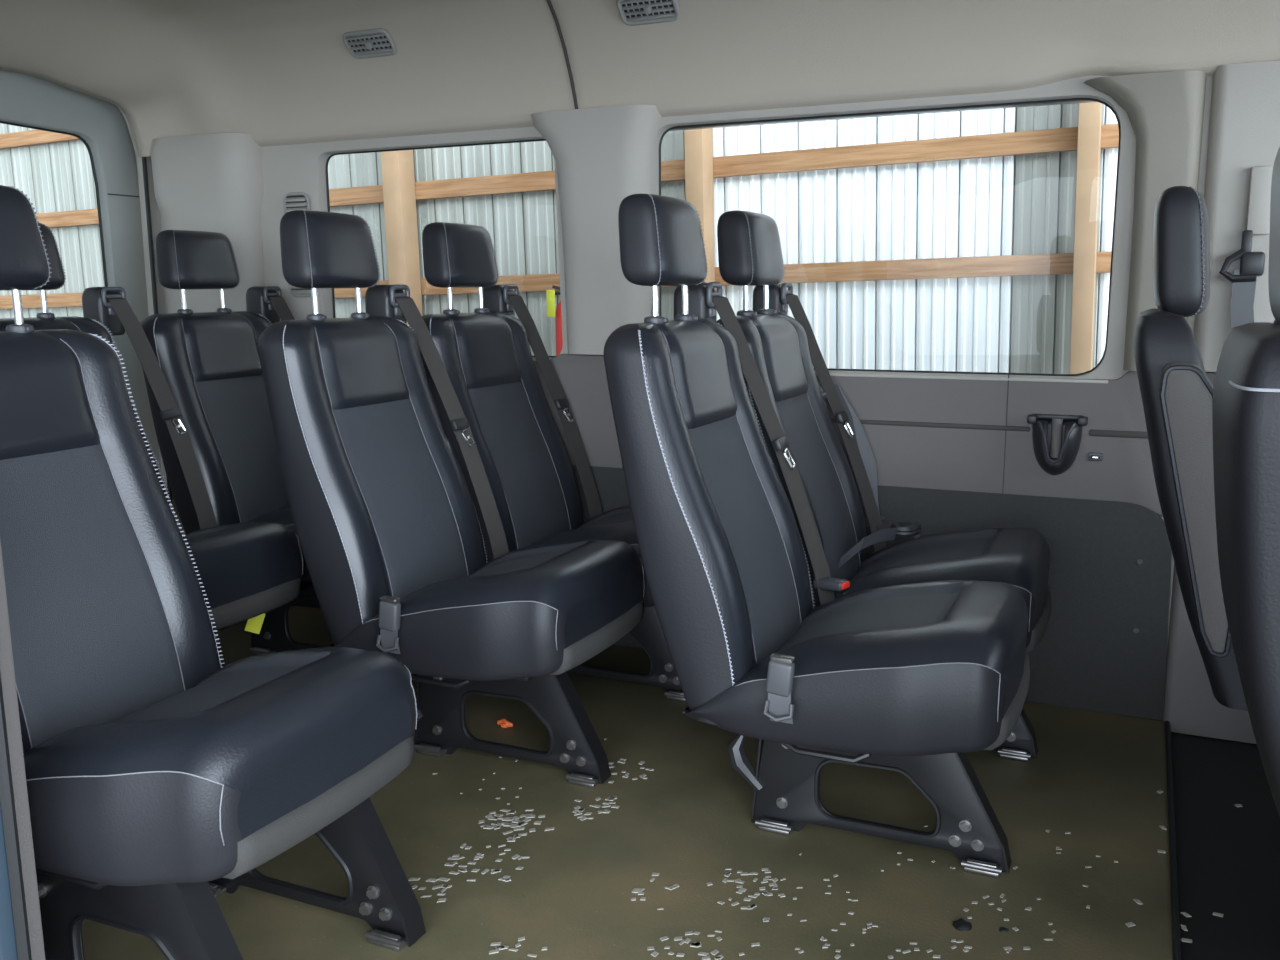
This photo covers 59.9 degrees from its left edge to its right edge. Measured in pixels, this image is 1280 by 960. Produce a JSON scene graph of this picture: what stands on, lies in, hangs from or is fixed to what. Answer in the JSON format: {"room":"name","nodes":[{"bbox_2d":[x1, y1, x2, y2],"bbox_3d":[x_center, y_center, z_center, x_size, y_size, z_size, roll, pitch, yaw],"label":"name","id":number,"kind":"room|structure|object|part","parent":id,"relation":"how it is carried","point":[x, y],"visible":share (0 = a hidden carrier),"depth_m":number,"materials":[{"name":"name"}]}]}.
{"room":"vehicle interior","nodes":[
{"label":"vehicle interior","id":0,"kind":"room"},
{"bbox_2d":[0,540,44,959],"bbox_3d":[-0.334,-0.118,1.102,4.720,2.020,0.050,4,11,24],"label":"door frame edge","id":1,"kind":"structure","parent":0,"point":[7,671],"depth_m":1.41,"materials":[{"name":"grey metal"}]},
{"bbox_2d":[0,673,31,959],"bbox_3d":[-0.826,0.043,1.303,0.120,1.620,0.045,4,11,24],"label":"door","id":2,"kind":"structure","parent":1,"relation":"in","point":[14,930],"depth_m":1.36,"materials":[{"name":"blue metal"}]},
{"bbox_2d":[116,106,182,536],"bbox_3d":[-2.063,-0.434,2.987,0.044,2.020,2.200,4,11,24],"label":"wall","id":3,"kind":"structure","parent":0,"point":[148,203],"depth_m":3.79,"materials":[{"name":"grey plastic"}]},
{"bbox_2d":[0,69,160,474],"bbox_3d":[-1.945,-0.424,3.512,0.053,1.760,0.965,4,11,24],"label":"door","id":4,"kind":"structure","parent":3,"relation":"in","point":[27,101],"depth_m":3.75,"materials":[{"name":"grey plastic"}]},
{"bbox_2d":[82,606,1172,959],"bbox_3d":[-0.618,0.665,2.479,3.282,0.050,2.130,4,11,24],"label":"floor","id":5,"kind":"structure","parent":0,"point":[1096,777],"depth_m":2.07,"materials":[{"name":"plastic"}]},
{"bbox_2d":[0,223,326,666],"bbox_3d":[-1.108,-0.063,2.976,0.762,1.220,1.202,4,11,24],"label":"seat","id":6,"kind":"object","parent":5,"relation":"on","point":[203,375],"visible":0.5,"depth_m":3.09,"materials":[{"name":"black leather"}]},
{"bbox_3d":[-1.463,-0.289,2.721,0.062,0.170,0.281,4,11,24],"label":"shoulder panel","id":7,"kind":"part","parent":6,"relation":"part of","materials":[{"name":"black leather"}]},
{"bbox_3d":[-1.499,-0.445,2.794,0.015,0.110,0.013,4,11,24],"label":"post","id":8,"kind":"part","parent":6,"relation":"part of","materials":[{"name":"silver metal"}]},
{"bbox_3d":[-1.423,-0.046,2.746,0.263,0.700,0.491,4,11,24],"label":"backrest","id":9,"kind":"part","parent":6,"relation":"part of","materials":[{"name":"black leather"}]},
{"bbox_3d":[-1.343,-0.626,3.153,0.059,0.168,0.073,-4,10,-20],"label":"panel","id":10,"kind":"part","parent":6,"relation":"part of","materials":[{"name":"black leather"}]},
{"bbox_3d":[-1.246,-0.145,3.004,0.023,0.044,0.034,4,11,24],"label":"latch plate","id":11,"kind":"part","parent":6,"relation":"part of","materials":[{"name":"silver metal"}]},
{"bbox_3d":[-1.313,-0.516,3.197,0.015,0.110,0.013,4,11,24],"label":"post","id":12,"kind":"part","parent":6,"relation":"part of","materials":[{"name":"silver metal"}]},
{"bbox_3d":[-1.176,-0.141,3.284,0.263,0.700,0.491,4,11,24],"label":"backrest","id":13,"kind":"part","parent":6,"relation":"part of","materials":[{"name":"black leather"}]},
{"bbox_3d":[-1.171,0.182,2.670,0.323,0.132,0.302,4,11,24],"label":"seat insert panel","id":14,"kind":"part","parent":6,"relation":"part of","materials":[{"name":"leather"}]},
{"bbox_3d":[-1.216,-0.384,3.260,0.062,0.170,0.281,4,11,24],"label":"shoulder panel","id":15,"kind":"part","parent":6,"relation":"part of","materials":[{"name":"black leather"}]},
{"bbox_3d":[-1.252,-0.540,3.332,0.015,0.110,0.013,4,11,24],"label":"post","id":16,"kind":"part","parent":6,"relation":"part of","materials":[{"name":"silver metal"}]},
{"bbox_2d":[184,522,298,609],"bbox_3d":[-1.156,0.216,2.670,0.549,0.217,0.512,4,11,24],"label":"seat cushion","id":17,"kind":"object","parent":6,"relation":"on","point":[247,565],"depth_m":2.58,"materials":[{"name":"black leather"}]},
{"bbox_3d":[-1.129,-0.051,3.279,0.159,0.494,0.288,4,11,24],"label":"insert panel","id":18,"kind":"part","parent":6,"relation":"part of","materials":[{"name":"leather"}]},
{"bbox_2d":[245,613,264,633],"bbox_3d":[-0.948,0.350,2.737,0.052,0.064,0.008,-3,10,-13],"label":"tag","id":19,"kind":"object","parent":6,"relation":"hanging from","point":[254,624],"visible":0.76,"depth_m":2.74,"materials":[{"name":"yellow plastic"}]},
{"bbox_2d":[250,507,293,524],"bbox_3d":[-0.909,0.121,3.208,0.549,0.217,0.512,4,11,24],"label":"seat cushion","id":20,"kind":"object","parent":6,"relation":"on","point":[280,515],"depth_m":3.02,"materials":[{"name":"black leather"}]},
{"bbox_3d":[-0.922,0.384,3.160,0.487,0.275,0.008,4,11,24],"label":"leg frame","id":21,"kind":"part","parent":6,"relation":"part of","materials":[{"name":"black paint"}]},
{"bbox_2d":[0,185,425,959],"bbox_3d":[-0.777,0.159,1.687,0.762,1.220,0.557,4,11,24],"label":"seat","id":22,"kind":"object","parent":5,"relation":"on","point":[160,775],"visible":0.94,"depth_m":1.70,"materials":[{"name":"black leather"}]},
{"bbox_3d":[-1.022,-0.280,1.824,0.015,0.110,0.013,4,11,24],"label":"post","id":23,"kind":"part","parent":22,"relation":"part of","materials":[{"name":"silver metal"}]},
{"bbox_3d":[-0.986,-0.124,1.752,0.062,0.170,0.281,4,11,24],"label":"shoulder panel","id":24,"kind":"part","parent":22,"relation":"part of","materials":[{"name":"black leather"}]},
{"bbox_3d":[-0.899,0.209,1.770,0.159,0.494,0.288,4,11,24],"label":"insert panel","id":25,"kind":"part","parent":22,"relation":"part of","materials":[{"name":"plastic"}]},
{"bbox_3d":[-0.947,0.119,1.776,0.263,0.700,0.491,4,11,24],"label":"backrest","id":26,"kind":"part","parent":22,"relation":"part of","materials":[{"name":"black leather"}]},
{"bbox_3d":[-0.725,0.657,1.580,0.487,0.275,0.008,4,11,24],"label":"leg frame","id":27,"kind":"part","parent":22,"relation":"part of","materials":[{"name":"black paint"}]},
{"bbox_2d":[23,647,410,838],"bbox_3d":[-0.679,0.382,1.700,0.549,0.217,0.512,4,11,24],"label":"seat cushion","id":28,"kind":"object","parent":22,"relation":"on","point":[119,742],"depth_m":1.54,"materials":[{"name":"black leather"}]},
{"bbox_3d":[-0.694,0.348,1.700,0.323,0.132,0.302,4,11,24],"label":"seat insert panel","id":29,"kind":"part","parent":22,"relation":"part of","materials":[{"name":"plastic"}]},
{"bbox_3d":[-0.587,0.604,1.880,0.487,0.275,0.008,4,11,24],"label":"leg frame","id":30,"kind":"part","parent":22,"relation":"part of","materials":[{"name":"black paint"}]},
{"bbox_2d":[258,210,685,787],"bbox_3d":[-0.296,-0.018,2.687,0.762,1.220,1.107,4,11,24],"label":"seat","id":31,"kind":"object","parent":5,"relation":"on","point":[432,490],"visible":0.95,"depth_m":2.46,"materials":[{"name":"black leather"}]},
{"bbox_3d":[-0.744,-0.499,2.399,0.059,0.168,0.073,-4,10,-20],"label":"panel","id":32,"kind":"part","parent":31,"relation":"part of","materials":[{"name":"black leather"}]},
{"bbox_3d":[-0.715,-0.389,2.444,0.015,0.110,0.013,4,11,24],"label":"post","id":33,"kind":"part","parent":31,"relation":"part of","materials":[{"name":"silver metal"}]},
{"bbox_3d":[-0.653,-0.413,2.578,0.015,0.110,0.013,4,11,24],"label":"post","id":34,"kind":"part","parent":31,"relation":"part of","materials":[{"name":"silver metal"}]},
{"bbox_3d":[-0.618,-0.257,2.506,0.062,0.170,0.281,4,11,24],"label":"shoulder panel","id":35,"kind":"part","parent":31,"relation":"part of","materials":[{"name":"black leather"}]},
{"bbox_3d":[-0.578,-0.014,2.531,0.263,0.700,0.491,4,11,24],"label":"backrest","id":36,"kind":"part","parent":31,"relation":"part of","materials":[{"name":"black leather"}]},
{"bbox_3d":[-0.531,0.076,2.525,0.159,0.494,0.288,4,11,24],"label":"insert panel","id":37,"kind":"part","parent":31,"relation":"part of","materials":[{"name":"leather"}]},
{"bbox_3d":[-0.532,0.498,2.562,0.077,0.116,0.036,4,11,24],"label":"release lever","id":38,"kind":"part","parent":31,"relation":"part of","materials":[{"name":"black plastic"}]},
{"bbox_3d":[-0.528,-0.582,2.870,0.059,0.168,0.073,-4,10,-20],"label":"panel","id":39,"kind":"part","parent":31,"relation":"part of","materials":[{"name":"black leather"}]},
{"bbox_3d":[-0.499,-0.472,2.915,0.015,0.110,0.013,4,11,24],"label":"post","id":40,"kind":"part","parent":31,"relation":"part of","materials":[{"name":"silver metal"}]},
{"bbox_3d":[-0.423,-0.105,2.739,0.023,0.044,0.034,4,11,24],"label":"latch plate","id":41,"kind":"part","parent":31,"relation":"part of","materials":[{"name":"silver metal"}]},
{"bbox_3d":[-0.437,-0.496,3.050,0.015,0.110,0.013,4,11,24],"label":"post","id":42,"kind":"part","parent":31,"relation":"part of","materials":[{"name":"silver metal"}]},
{"bbox_2d":[329,540,642,647],"bbox_3d":[-0.311,0.248,2.454,0.549,0.217,0.512,4,11,24],"label":"seat cushion","id":43,"kind":"object","parent":31,"relation":"on","point":[577,593],"depth_m":2.31,"materials":[{"name":"black leather"}]},
{"bbox_3d":[-0.402,-0.340,2.977,0.062,0.170,0.281,4,11,24],"label":"shoulder panel","id":44,"kind":"part","parent":31,"relation":"part of","materials":[{"name":"black leather"}]},
{"bbox_3d":[-0.362,-0.097,3.002,0.263,0.700,0.491,4,11,24],"label":"backrest","id":45,"kind":"part","parent":31,"relation":"part of","materials":[{"name":"black leather"}]},
{"bbox_3d":[-0.299,0.501,2.460,0.487,0.275,0.008,4,11,24],"label":"leg frame","id":46,"kind":"part","parent":31,"relation":"part of","materials":[{"name":"black paint"}]},
{"bbox_3d":[-0.315,-0.007,2.996,0.159,0.494,0.288,4,11,24],"label":"insert panel","id":47,"kind":"part","parent":31,"relation":"part of","materials":[{"name":"leather"}]},
{"bbox_3d":[-0.325,0.214,2.455,0.323,0.132,0.302,4,11,24],"label":"seat insert panel","id":48,"kind":"part","parent":31,"relation":"part of","materials":[{"name":"leather"}]},
{"bbox_3d":[-0.207,-0.188,3.210,0.023,0.044,0.034,4,11,24],"label":"latch plate","id":49,"kind":"part","parent":31,"relation":"part of","materials":[{"name":"silver metal"}]},
{"bbox_2d":[525,506,637,547],"bbox_3d":[-0.095,0.165,2.925,0.549,0.217,0.512,4,11,24],"label":"seat cushion","id":50,"kind":"object","parent":31,"relation":"on","point":[543,524],"depth_m":2.94,"materials":[{"name":"black leather"}]},
{"bbox_3d":[-0.109,0.131,2.926,0.323,0.132,0.302,4,11,24],"label":"seat insert panel","id":51,"kind":"part","parent":31,"relation":"part of","materials":[{"name":"leather"}]},
{"bbox_3d":[-0.076,0.416,2.944,0.487,0.275,0.008,4,11,24],"label":"leg frame","id":52,"kind":"part","parent":31,"relation":"part of","materials":[{"name":"black paint"}]},
{"bbox_2d":[497,719,512,727],"bbox_3d":[-0.328,0.590,2.696,0.043,0.018,0.025,8,13,41],"label":"clip","id":53,"kind":"object","parent":5,"relation":"on","point":[504,723],"visible":1,"depth_m":2.69,"materials":[{"name":"orange plastic"}]},
{"bbox_2d":[408,738,1242,959],"bbox_3d":[0.455,0.678,2.213,1.780,0.001,0.927,-1,10,-5],"label":"flakes","id":54,"kind":"object","parent":5,"relation":"on","point":[496,825],"visible":0.91,"depth_m":1.99,"materials":[{"name":"white paper"}]},
{"bbox_2d":[603,194,1051,877],"bbox_3d":[0.454,0.038,2.336,0.762,1.220,1.148,4,11,24],"label":"seat","id":55,"kind":"object","parent":5,"relation":"on","point":[781,629],"visible":1,"depth_m":2.05,"materials":[{"name":"black leather"}]},
{"bbox_3d":[-0.002,-0.440,2.030,0.059,0.168,0.073,-4,10,-20],"label":"panel","id":56,"kind":"part","parent":55,"relation":"part of","materials":[{"name":"black leather"}]},
{"bbox_3d":[0.027,-0.330,2.075,0.015,0.110,0.013,4,11,24],"label":"post","id":57,"kind":"part","parent":55,"relation":"part of","materials":[{"name":"silver metal"}]},
{"bbox_3d":[0.089,-0.354,2.209,0.015,0.110,0.013,4,11,24],"label":"post","id":58,"kind":"part","parent":55,"relation":"part of","materials":[{"name":"silver metal"}]},
{"bbox_3d":[0.124,-0.198,2.137,0.062,0.170,0.281,4,11,24],"label":"shoulder panel","id":59,"kind":"part","parent":55,"relation":"part of","materials":[{"name":"black leather"}]},
{"bbox_3d":[0.164,0.045,2.162,0.263,0.700,0.491,4,11,24],"label":"backrest","id":60,"kind":"part","parent":55,"relation":"part of","materials":[{"name":"black leather"}]},
{"bbox_3d":[0.212,-0.522,2.497,0.059,0.168,0.073,-4,10,-20],"label":"panel","id":61,"kind":"part","parent":55,"relation":"part of","materials":[{"name":"black leather"}]},
{"bbox_3d":[0.211,0.135,2.156,0.159,0.494,0.288,4,11,24],"label":"insert panel","id":62,"kind":"part","parent":55,"relation":"part of","materials":[{"name":"leather"}]},
{"bbox_3d":[0.209,0.557,2.193,0.077,0.116,0.036,4,11,24],"label":"release lever","id":63,"kind":"part","parent":55,"relation":"part of","materials":[{"name":"black plastic"}]},
{"bbox_3d":[0.241,-0.412,2.541,0.015,0.110,0.013,4,11,24],"label":"post","id":64,"kind":"part","parent":55,"relation":"part of","materials":[{"name":"silver metal"}]},
{"bbox_3d":[0.303,-0.436,2.676,0.015,0.110,0.013,4,11,24],"label":"post","id":65,"kind":"part","parent":55,"relation":"part of","materials":[{"name":"silver metal"}]},
{"bbox_3d":[0.338,-0.280,2.604,0.062,0.170,0.281,4,11,24],"label":"shoulder panel","id":66,"kind":"part","parent":55,"relation":"part of","materials":[{"name":"black leather"}]},
{"bbox_3d":[0.319,-0.045,2.370,0.023,0.044,0.034,4,11,24],"label":"latch plate","id":67,"kind":"part","parent":55,"relation":"part of","materials":[{"name":"silver metal"}]},
{"bbox_3d":[0.378,-0.037,2.628,0.263,0.700,0.491,4,11,24],"label":"backrest","id":68,"kind":"part","parent":55,"relation":"part of","materials":[{"name":"black leather"}]},
{"bbox_3d":[0.425,0.053,2.623,0.159,0.494,0.288,4,11,24],"label":"insert panel","id":69,"kind":"part","parent":55,"relation":"part of","materials":[{"name":"leather"}]},
{"bbox_3d":[0.533,-0.128,2.837,0.023,0.044,0.034,4,11,24],"label":"latch plate","id":70,"kind":"part","parent":55,"relation":"part of","materials":[{"name":"silver metal"}]},
{"bbox_2d":[685,580,1027,717],"bbox_3d":[0.431,0.308,2.085,0.549,0.217,0.512,4,11,24],"label":"seat cushion","id":71,"kind":"object","parent":55,"relation":"on","point":[947,648],"depth_m":1.93,"materials":[{"name":"black leather"}]},
{"bbox_3d":[0.416,0.274,2.086,0.323,0.132,0.302,4,11,24],"label":"seat insert panel","id":72,"kind":"part","parent":55,"relation":"part of","materials":[{"name":"leather"}]},
{"bbox_3d":[0.443,0.561,2.091,0.487,0.275,0.008,4,11,24],"label":"leg frame","id":73,"kind":"part","parent":55,"relation":"part of","materials":[{"name":"black paint"}]},
{"bbox_3d":[0.631,0.192,2.553,0.323,0.132,0.302,4,11,24],"label":"seat insert panel","id":74,"kind":"part","parent":55,"relation":"part of","materials":[{"name":"leather"}]},
{"bbox_2d":[813,528,1050,628],"bbox_3d":[0.645,0.226,2.552,0.549,0.217,0.512,4,11,24],"label":"seat cushion","id":75,"kind":"object","parent":55,"relation":"on","point":[1020,558],"depth_m":2.44,"materials":[{"name":"black leather"}]},
{"bbox_3d":[0.666,0.475,2.575,0.487,0.275,0.008,4,11,24],"label":"leg frame","id":76,"kind":"part","parent":55,"relation":"part of","materials":[{"name":"black paint"}]},
{"bbox_2d":[952,918,971,930],"bbox_3d":[0.536,0.738,1.848,0.032,0.007,0.033,4,11,24],"label":"clod","id":77,"kind":"object","parent":5,"relation":"on","point":[960,924],"visible":1,"depth_m":1.84,"materials":[{"name":"black soil"}]},
{"bbox_2d":[999,927,1008,932],"bbox_3d":[0.601,0.742,1.835,0.015,0.004,0.016,4,11,24],"label":"clod","id":78,"kind":"object","parent":5,"relation":"on","point":[1001,929],"visible":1,"depth_m":1.83,"materials":[{"name":"black soil"}]},
{"bbox_2d":[1165,721,1180,959],"bbox_3d":[0.867,0.748,1.796,0.012,0.012,2.020,4,11,24],"label":"trim","id":79,"kind":"structure","parent":5,"relation":"attached to","point":[1176,943],"depth_m":2.07,"materials":[{"name":"black plastic"}]},
{"bbox_2d":[0,0,1279,156],"bbox_3d":[-0.290,-1.040,2.100,3.872,0.454,1.960,4,11,24],"label":"ceiling","id":80,"kind":"structure","parent":0,"point":[275,72],"depth_m":3.00,"materials":[{"name":"fabric"}]},
{"bbox_2d":[342,28,396,58],"bbox_3d":[-0.774,-1.249,3.180,0.164,0.065,0.065,4,11,24],"label":"ceiling vent","id":81,"kind":"object","parent":80,"relation":"in","point":[377,42],"visible":1,"depth_m":3.17,"materials":[{"name":"plastic"}]},
{"bbox_2d":[616,0,679,25],"bbox_3d":[0.021,-1.197,2.818,0.164,0.065,0.065,4,11,24],"label":"ceiling vent","id":82,"kind":"object","parent":80,"relation":"in","point":[632,12],"visible":1,"depth_m":2.82,"materials":[{"name":"plastic"}]},
{"bbox_2d":[157,75,1215,647],"bbox_3d":[0.119,-0.286,3.134,3.870,1.650,0.050,4,11,24],"label":"window frame","id":83,"kind":"structure","parent":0,"point":[287,169],"depth_m":2.95,"materials":[{"name":"grey plastic"}]},
{"bbox_2d":[150,133,264,312],"bbox_3d":[-1.437,-0.782,3.675,0.430,0.678,0.120,4,11,24],"label":"trim","id":84,"kind":"structure","parent":83,"relation":"attached to","point":[212,182],"depth_m":3.60,"materials":[{"name":"grey plastic"}]},
{"bbox_2d":[283,192,311,296],"bbox_3d":[-1.097,-0.754,3.568,0.106,0.330,0.015,4,11,24],"label":"air vent","id":85,"kind":"object","parent":83,"relation":"in","point":[292,201],"visible":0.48,"depth_m":3.55,"materials":[{"name":"plastic"}]},
{"bbox_2d":[326,139,555,357],"bbox_3d":[-0.605,-0.700,3.418,0.875,0.638,0.010,4,11,24],"label":"window","id":86,"kind":"structure","parent":83,"relation":"in","point":[332,155],"depth_m":3.44,"materials":[{"name":"black rubber"}]},
{"bbox_2d":[531,105,661,354],"bbox_3d":[-0.130,-0.688,3.114,0.400,0.668,0.080,4,11,24],"label":"trim","id":87,"kind":"structure","parent":83,"relation":"attached to","point":[603,156],"depth_m":3.08,"materials":[{"name":"grey plastic"}]},
{"bbox_2d":[534,354,1162,515],"bbox_3d":[-0.170,-0.190,3.245,3.125,0.358,0.020,4,11,24],"label":"side wall panel","id":88,"kind":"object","parent":83,"relation":"attached to","point":[958,433],"depth_m":2.79,"materials":[{"name":"grey plastic"}]},
{"bbox_2d":[572,465,1171,720],"bbox_3d":[-0.158,0.221,3.307,3.150,0.535,0.019,4,11,24],"label":"lower wall panel","id":89,"kind":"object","parent":83,"relation":"attached to","point":[1102,647],"depth_m":2.74,"materials":[{"name":"plastic"}]},
{"bbox_2d":[670,100,1095,130],"bbox_3d":[-0.097,-1.058,1.975,4.620,0.550,2.200,4,11,24],"label":"trim","id":90,"kind":"structure","parent":83,"relation":"attached to","point":[1074,101],"depth_m":2.83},
{"bbox_2d":[659,98,1120,375],"bbox_3d":[0.593,-0.612,2.884,1.187,0.665,0.010,4,11,24],"label":"window","id":91,"kind":"structure","parent":83,"relation":"in","point":[1070,99],"depth_m":2.79,"materials":[{"name":"black rubber"}]},
{"bbox_2d":[1027,414,1087,474],"bbox_3d":[1.004,-0.082,2.685,0.136,0.148,0.062,4,11,24],"label":"cup holder","id":92,"kind":"object","parent":83,"relation":"attached to","point":[1056,438],"visible":1,"depth_m":2.68,"materials":[{"name":"black plastic"}]},
{"bbox_2d":[1088,453,1102,460],"bbox_3d":[1.097,-0.055,2.676,0.034,0.020,0.008,4,11,24],"label":"power socket","id":93,"kind":"object","parent":83,"relation":"attached to","point":[1091,456],"visible":1,"depth_m":2.67,"materials":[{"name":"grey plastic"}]},
{"bbox_2d":[1084,71,1206,370],"bbox_3d":[1.135,-0.582,2.555,0.255,0.660,0.075,4,11,24],"label":"trim","id":94,"kind":"structure","parent":83,"relation":"attached to","point":[1165,110],"depth_m":2.50,"materials":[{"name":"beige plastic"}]},
{"bbox_2d":[1163,372,1256,743],"bbox_3d":[1.375,0.186,2.600,0.226,0.868,0.040,4,11,24],"label":"trim","id":95,"kind":"structure","parent":83,"relation":"attached to","point":[1191,707],"depth_m":2.66,"materials":[{"name":"grey plastic"}]},
{"bbox_2d":[1194,60,1279,371],"bbox_3d":[1.379,-0.573,2.459,0.242,0.668,0.050,4,11,24],"label":"trim","id":96,"kind":"structure","parent":83,"relation":"attached to","point":[1244,128],"depth_m":2.45,"materials":[{"name":"grey plastic"}]},
{"bbox_2d":[1219,166,1272,329],"bbox_3d":[1.415,-0.025,2.489,0.275,1.319,0.042,4,11,24],"label":"belt","id":97,"kind":"object","parent":83,"relation":"attached to","point":[1244,279],"visible":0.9,"depth_m":2.43,"materials":[{"name":"grey fabric"}]},
{"bbox_2d":[1171,732,1279,959],"bbox_3d":[1.564,0.851,1.510,1.508,0.068,2.130,4,11,24],"label":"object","id":98,"kind":"structure","parent":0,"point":[1228,855],"depth_m":2.13,"materials":[{"name":"black rubber"}]},
{"bbox_2d":[1134,186,1247,710],"bbox_3d":[1.340,0.097,2.061,0.820,1.267,0.552,4,11,24],"label":"seat","id":99,"kind":"object","parent":98,"relation":"on","point":[1176,390],"visible":0.76,"depth_m":1.97,"materials":[{"name":"black leather"}]},
{"bbox_3d":[0.985,-0.417,2.027,0.056,0.239,0.070,-4,10,-20],"label":"panel","id":100,"kind":"part","parent":99,"relation":"part of","materials":[{"name":"black leather"}]},
{"bbox_3d":[0.973,0.052,1.945,0.146,0.510,0.052,4,11,24],"label":"armrest","id":101,"kind":"part","parent":99,"relation":"part of","materials":[{"name":"grey plastic"}]},
{"bbox_2d":[1212,148,1279,816],"bbox_3d":[1.062,0.244,1.227,0.800,1.267,0.524,4,11,24],"label":"seat","id":102,"kind":"object","parent":98,"relation":"on","point":[1246,389],"visible":1,"depth_m":1.16,"materials":[{"name":"black leather"}]},
{"label":"outside","id":103,"kind":"structure","parent":0,"visible":0},
{"bbox_3d":[-3.318,2.104,0.278,22.000,0.100,13.100,4,11,24],"label":"floor","id":104,"kind":"structure","parent":103,"visible":0},
{"bbox_2d":[380,150,422,326],"bbox_3d":[-1.255,-1.513,5.788,0.111,5.200,0.133,3,10,24],"label":"timber post","id":105,"kind":"object","parent":104,"relation":"on","point":[398,180],"visible":0.2,"depth_m":5.77,"materials":[{"name":"beige wood"}]},
{"bbox_2d":[684,128,714,289],"bbox_3d":[0.271,-1.444,5.100,0.090,5.200,0.133,3,10,24],"label":"timber post","id":106,"kind":"object","parent":104,"relation":"on","point":[698,143],"visible":0.2,"depth_m":5.06,"materials":[{"name":"beige wood"}]},
{"bbox_2d":[35,123,1118,227],"bbox_3d":[-0.595,-1.494,5.586,12.200,0.094,0.038,3,10,24],"label":"wooden beam","id":107,"kind":"structure","parent":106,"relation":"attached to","point":[1059,139],"depth_m":4.98,"materials":[{"name":"brown wood"}]},
{"bbox_2d":[1070,102,1101,373],"bbox_3d":[1.787,-1.376,4.416,0.081,5.200,0.133,3,10,24],"label":"timber post","id":108,"kind":"object","parent":104,"relation":"on","point":[1090,114],"visible":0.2,"depth_m":4.42,"materials":[{"name":"beige wood"}]},
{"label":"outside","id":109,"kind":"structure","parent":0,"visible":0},
{"bbox_2d":[0,103,1117,373],"bbox_3d":[-0.569,-1.509,5.641,12.200,5.200,0.047,3,10,24],"label":"wall","id":110,"kind":"structure","parent":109,"point":[962,207],"depth_m":4.98,"materials":[{"name":"white metal"}]},
{"bbox_2d":[0,129,79,148],"bbox_3d":[-0.609,-1.995,5.504,12.200,0.088,0.038,3,10,24],"label":"rail","id":111,"kind":"object","parent":110,"relation":"attached to","point":[30,137],"visible":0.02,"depth_m":6.92,"materials":[{"name":"brown wood"}]},
{"bbox_2d":[546,285,562,355],"bbox_3d":[-0.338,-0.733,5.515,0.136,0.463,0.268,4,11,24],"label":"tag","id":112,"kind":"object","parent":110,"relation":"attached to","point":[550,294],"visible":0.21,"depth_m":5.41,"materials":[{"name":"metal"}]},
{"bbox_2d":[0,251,1111,308],"bbox_3d":[-0.581,-1.003,5.666,12.200,0.088,0.038,3,10,24],"label":"wooden beam","id":113,"kind":"structure","parent":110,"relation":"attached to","point":[1058,263],"depth_m":4.91,"materials":[{"name":"brown wood"}]}
]}

